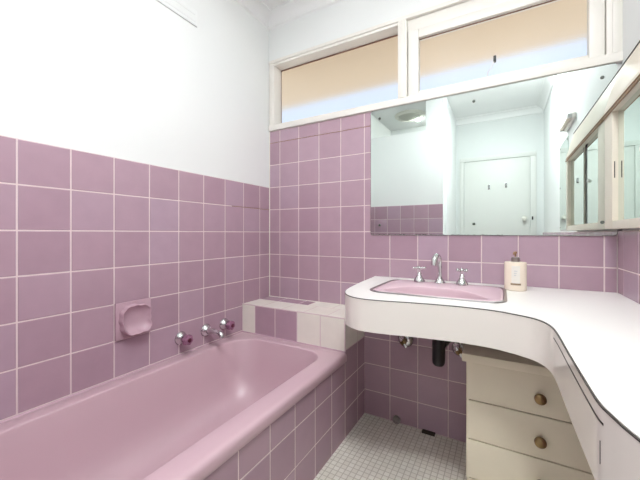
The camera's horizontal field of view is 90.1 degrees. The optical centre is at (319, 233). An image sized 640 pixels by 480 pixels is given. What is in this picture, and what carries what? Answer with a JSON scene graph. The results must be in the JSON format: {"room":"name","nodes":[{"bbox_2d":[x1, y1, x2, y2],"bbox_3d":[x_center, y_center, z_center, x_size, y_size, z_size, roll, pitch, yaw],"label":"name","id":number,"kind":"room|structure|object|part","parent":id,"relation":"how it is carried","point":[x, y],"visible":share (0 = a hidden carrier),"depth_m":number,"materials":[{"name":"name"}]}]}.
{"room":"bathroom","nodes":[
{"label":"bathroom","id":0,"kind":"room"},
{"bbox_2d":[0,0,268,420],"bbox_3d":[-1.135,-0.220,0.992,0.120,2.565,2.956,0,0,30],"label":"wall","id":1,"kind":"structure","parent":0,"point":[134,135],"depth_m":1.36,"materials":[{"name":"pink tile"}]},
{"bbox_2d":[115,298,151,340],"bbox_3d":[-0.804,0.375,1.397,0.054,0.158,0.154,0,0,30],"label":"soap dish","id":2,"kind":"object","parent":1,"relation":"attached to","point":[132,318],"visible":1,"depth_m":1.39,"materials":[{"name":"pink ceramic"}]},
{"bbox_2d":[156,0,197,26],"bbox_3d":[-0.753,-1.144,1.541,0.010,0.083,0.388,0,0,30],"label":"air vent","id":3,"kind":"object","parent":1,"relation":"in","point":[179,7],"visible":1,"depth_m":1.63,"materials":[{"name":"white paint"}]},
{"bbox_2d":[175,331,192,344],"bbox_3d":[-0.676,0.532,1.602,0.074,0.069,0.069,0,0,30],"label":"tap","id":4,"kind":"object","parent":1,"relation":"attached to","point":[181,338],"visible":1,"depth_m":1.59,"materials":[{"name":"silver metal"}]},
{"bbox_3d":[-0.662,0.532,1.594,0.034,0.054,0.054,0,0,30],"label":"handle","id":5,"kind":"part","parent":4,"relation":"part of","materials":[{"name":"purple plastic"}]},
{"bbox_2d":[201,324,223,338],"bbox_3d":[-0.570,0.533,1.724,0.138,0.070,0.070,0,0,30],"label":"spout","id":6,"kind":"object","parent":1,"relation":"attached to","point":[206,329],"visible":1,"depth_m":1.73,"materials":[{"name":"silver metal"}]},
{"bbox_2d":[220,318,234,329],"bbox_3d":[-0.532,0.532,1.855,0.074,0.069,0.069,0,0,30],"label":"tap","id":7,"kind":"object","parent":1,"relation":"attached to","point":[225,323],"visible":1,"depth_m":1.84,"materials":[{"name":"silver metal"}]},
{"bbox_3d":[-0.518,0.532,1.847,0.034,0.054,0.054,0,0,30],"label":"handle","id":8,"kind":"part","parent":7,"relation":"part of","materials":[{"name":"purple plastic"}]},
{"bbox_2d":[235,0,270,29],"bbox_3d":[-0.797,-1.465,1.400,0.075,0.075,1.900,0,0,30],"label":"trim","id":9,"kind":"structure","parent":1,"relation":"attached to","point":[258,9],"depth_m":2.10,"materials":[{"name":"paint"}]},
{"bbox_2d":[262,0,290,8],"bbox_3d":[-0.251,-1.550,0.554,2.050,0.095,3.070,0,0,30],"label":"ceiling","id":10,"kind":"structure","parent":0,"point":[271,4],"depth_m":2.08,"materials":[{"name":"paint"}]},
{"bbox_2d":[314,413,466,479],"bbox_3d":[-0.256,1.113,0.545,2.050,0.100,3.050,0,0,30],"label":"floor","id":11,"kind":"structure","parent":0,"point":[376,448],"depth_m":1.53,"materials":[{"name":"beige tile"}]},
{"bbox_2d":[0,331,346,479],"bbox_3d":[-0.576,0.836,1.120,0.723,0.450,1.623,0,0,30],"label":"bathtub","id":12,"kind":"object","parent":11,"relation":"on","point":[242,405],"visible":1,"depth_m":1.28,"materials":[{"name":"pink ceramic"}]},
{"bbox_3d":[-0.274,0.861,0.948,0.006,0.398,1.619,0,0,30],"label":"panel","id":13,"kind":"part","parent":12,"relation":"part of","materials":[{"name":"tile"}]},
{"bbox_2d":[242,296,364,437],"bbox_3d":[-0.111,0.750,1.946,0.713,0.626,0.272,0,0,30],"label":"tiled ledge","id":14,"kind":"object","parent":11,"relation":"on","point":[322,324],"visible":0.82,"depth_m":1.80,"materials":[{"name":"tile"}]},
{"bbox_2d":[392,415,399,423],"bbox_3d":[0.427,1.042,1.784,0.042,0.042,0.018,0,0,30],"label":"pipe","id":15,"kind":"object","parent":11,"relation":"on","point":[396,419],"visible":1,"depth_m":1.78,"materials":[{"name":"metal"}]},
{"bbox_2d":[422,429,434,436],"bbox_3d":[0.575,1.057,1.693,0.067,0.010,0.028,0,0,30],"label":"floor drain","id":16,"kind":"object","parent":11,"relation":"on","point":[424,431],"visible":1,"depth_m":1.69,"materials":[{"name":"black metal"}]},
{"bbox_2d":[462,344,594,479],"bbox_3d":[0.862,0.761,1.282,0.496,0.602,0.444,0,0,30],"label":"drawer unit","id":17,"kind":"object","parent":11,"relation":"on","point":[519,426],"visible":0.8,"depth_m":1.15,"materials":[{"name":"beige paint"}]},
{"bbox_3d":[0.771,0.565,1.122,0.462,0.144,0.014,0,0,30],"label":"drawer","id":18,"kind":"part","parent":17,"relation":"part of","materials":[{"name":"beige paint"}]},
{"bbox_3d":[0.771,0.714,1.122,0.462,0.146,0.014,0,0,30],"label":"drawer","id":19,"kind":"part","parent":17,"relation":"part of","materials":[{"name":"beige paint"}]},
{"bbox_3d":[0.771,0.864,1.122,0.462,0.145,0.014,0,0,30],"label":"drawer","id":20,"kind":"part","parent":17,"relation":"part of","materials":[{"name":"beige paint"}]},
{"bbox_3d":[0.760,0.720,1.102,0.037,0.037,0.032,0,0,30],"label":"knob","id":21,"kind":"part","parent":17,"relation":"part of","materials":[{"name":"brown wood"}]},
{"bbox_3d":[0.760,0.571,1.102,0.037,0.037,0.032,0,0,30],"label":"knob","id":22,"kind":"part","parent":17,"relation":"part of","materials":[{"name":"gold metal"}]},
{"bbox_2d":[269,0,621,442],"bbox_3d":[0.463,-0.220,1.825,2.070,2.565,0.094,0,0,30],"label":"wall","id":23,"kind":"structure","parent":0,"point":[322,245],"depth_m":1.87,"materials":[{"name":"pink tile"}]},
{"bbox_2d":[269,0,342,29],"bbox_3d":[0.429,-1.465,1.752,1.856,0.075,0.075,0,0,30],"label":"trim","id":24,"kind":"structure","parent":23,"relation":"attached to","point":[289,11],"depth_m":2.10,"materials":[{"name":"paint"}]},
{"bbox_2d":[398,336,412,347],"bbox_3d":[0.472,0.572,1.722,0.074,0.060,0.086,0,0,30],"label":"valve","id":25,"kind":"object","parent":23,"relation":"attached to","point":[405,341],"visible":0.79,"depth_m":1.68,"materials":[{"name":"silver metal"}]},
{"bbox_2d":[269,0,622,131],"bbox_3d":[0.469,-0.957,1.814,1.853,0.489,0.108,0,0,30],"label":"window","id":26,"kind":"structure","parent":23,"relation":"in","point":[452,47],"depth_m":1.69,"materials":[{"name":"beige paint"}]},
{"bbox_3d":[0.101,-0.957,2.076,0.869,0.411,0.004,0,0,30],"label":"pane","id":27,"kind":"part","parent":26,"relation":"part of","materials":[{"name":"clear glass"}]},
{"bbox_3d":[0.863,-0.920,1.582,0.721,0.293,0.004,0,0,30],"label":"pane","id":28,"kind":"part","parent":26,"relation":"part of","materials":[{"name":"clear glass"}]},
{"bbox_3d":[0.860,-0.934,1.581,0.831,0.362,0.046,0,0,30],"label":"sash","id":29,"kind":"part","parent":26,"relation":"part of","materials":[{"name":"beige paint"}]},
{"bbox_2d":[451,342,464,357],"bbox_3d":[0.694,0.568,1.595,0.059,0.070,0.086,0,0,30],"label":"valve","id":30,"kind":"object","parent":23,"relation":"attached to","point":[457,348],"visible":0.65,"depth_m":1.56,"materials":[{"name":"silver metal"}]},
{"bbox_2d":[371,63,617,235],"bbox_3d":[0.766,-0.350,1.596,1.084,0.722,0.011,0,0,30],"label":"wall mirror","id":31,"kind":"object","parent":23,"relation":"attached to","point":[524,158],"visible":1,"depth_m":1.54,"materials":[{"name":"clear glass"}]},
{"bbox_2d":[618,0,639,303],"bbox_3d":[0.569,-0.220,0.018,0.134,2.565,2.950,0,0,30],"label":"wall","id":32,"kind":"structure","parent":0,"point":[628,239],"depth_m":1.22,"materials":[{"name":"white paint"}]},
{"bbox_2d":[345,276,639,479],"bbox_3d":[0.428,0.310,0.976,1.062,0.125,1.421,0,0,30],"label":"countertop","id":33,"kind":"structure","parent":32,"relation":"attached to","point":[589,341],"depth_m":0.91,"materials":[{"name":"white laminate"}]},
{"bbox_2d":[370,279,506,302],"bbox_3d":[0.519,0.306,1.407,0.526,0.126,0.409,0,0,30],"label":"basin","id":34,"kind":"object","parent":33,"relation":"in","point":[472,293],"visible":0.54,"depth_m":1.41,"materials":[{"name":"ceramic"}]},
{"bbox_2d":[412,266,425,282],"bbox_3d":[0.496,0.204,1.596,0.056,0.079,0.056,0,0,-43],"label":"tap","id":35,"kind":"object","parent":34,"relation":"on","point":[418,279],"visible":1,"depth_m":1.58,"materials":[{"name":"silver metal"}]},
{"bbox_3d":[0.496,0.182,1.596,0.052,0.035,0.052,0,0,-44],"label":"cross handle","id":36,"kind":"part","parent":35,"relation":"part of","materials":[{"name":"silver metal"}]},
{"bbox_2d":[431,253,445,283],"bbox_3d":[0.568,0.170,1.536,0.054,0.147,0.098,0,0,41],"label":"spout","id":37,"kind":"object","parent":34,"relation":"on","point":[436,260],"visible":1,"depth_m":1.54,"materials":[{"name":"silver metal"}]},
{"bbox_2d":[432,339,450,366],"bbox_3d":[0.601,0.481,1.506,0.058,0.200,0.323,0,0,36],"label":"trap","id":38,"kind":"object","parent":34,"relation":"attached to","point":[438,346],"visible":0.6,"depth_m":1.38,"materials":[{"name":"black plastic"}]},
{"bbox_2d":[456,268,468,285],"bbox_3d":[0.666,0.204,1.499,0.057,0.079,0.057,0,0,30],"label":"tap","id":39,"kind":"object","parent":34,"relation":"on","point":[461,281],"visible":1,"depth_m":1.49,"materials":[{"name":"silver metal"}]},
{"bbox_3d":[0.666,0.182,1.499,0.052,0.035,0.052,0,0,23],"label":"cross handle","id":40,"kind":"part","parent":39,"relation":"part of","materials":[{"name":"silver metal"}]},
{"bbox_2d":[504,251,526,290],"bbox_3d":[0.855,0.163,1.396,0.085,0.168,0.086,0,0,30],"label":"soap dispenser","id":41,"kind":"object","parent":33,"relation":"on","point":[515,270],"visible":0.99,"depth_m":1.36,"materials":[{"name":"beige plastic"}]},
{"bbox_2d":[603,41,639,228],"bbox_3d":[0.994,-0.342,0.934,0.062,0.648,0.924,0,0,30],"label":"upper cabinet","id":42,"kind":"object","parent":32,"relation":"attached to","point":[622,110],"visible":1,"depth_m":1.17,"materials":[{"name":"beige paint"}]},
{"bbox_3d":[1.090,-0.266,1.114,0.002,0.461,0.299,0,0,30],"label":"glass","id":43,"kind":"part","parent":42,"relation":"part of","materials":[{"name":"mirror"}]}
]}

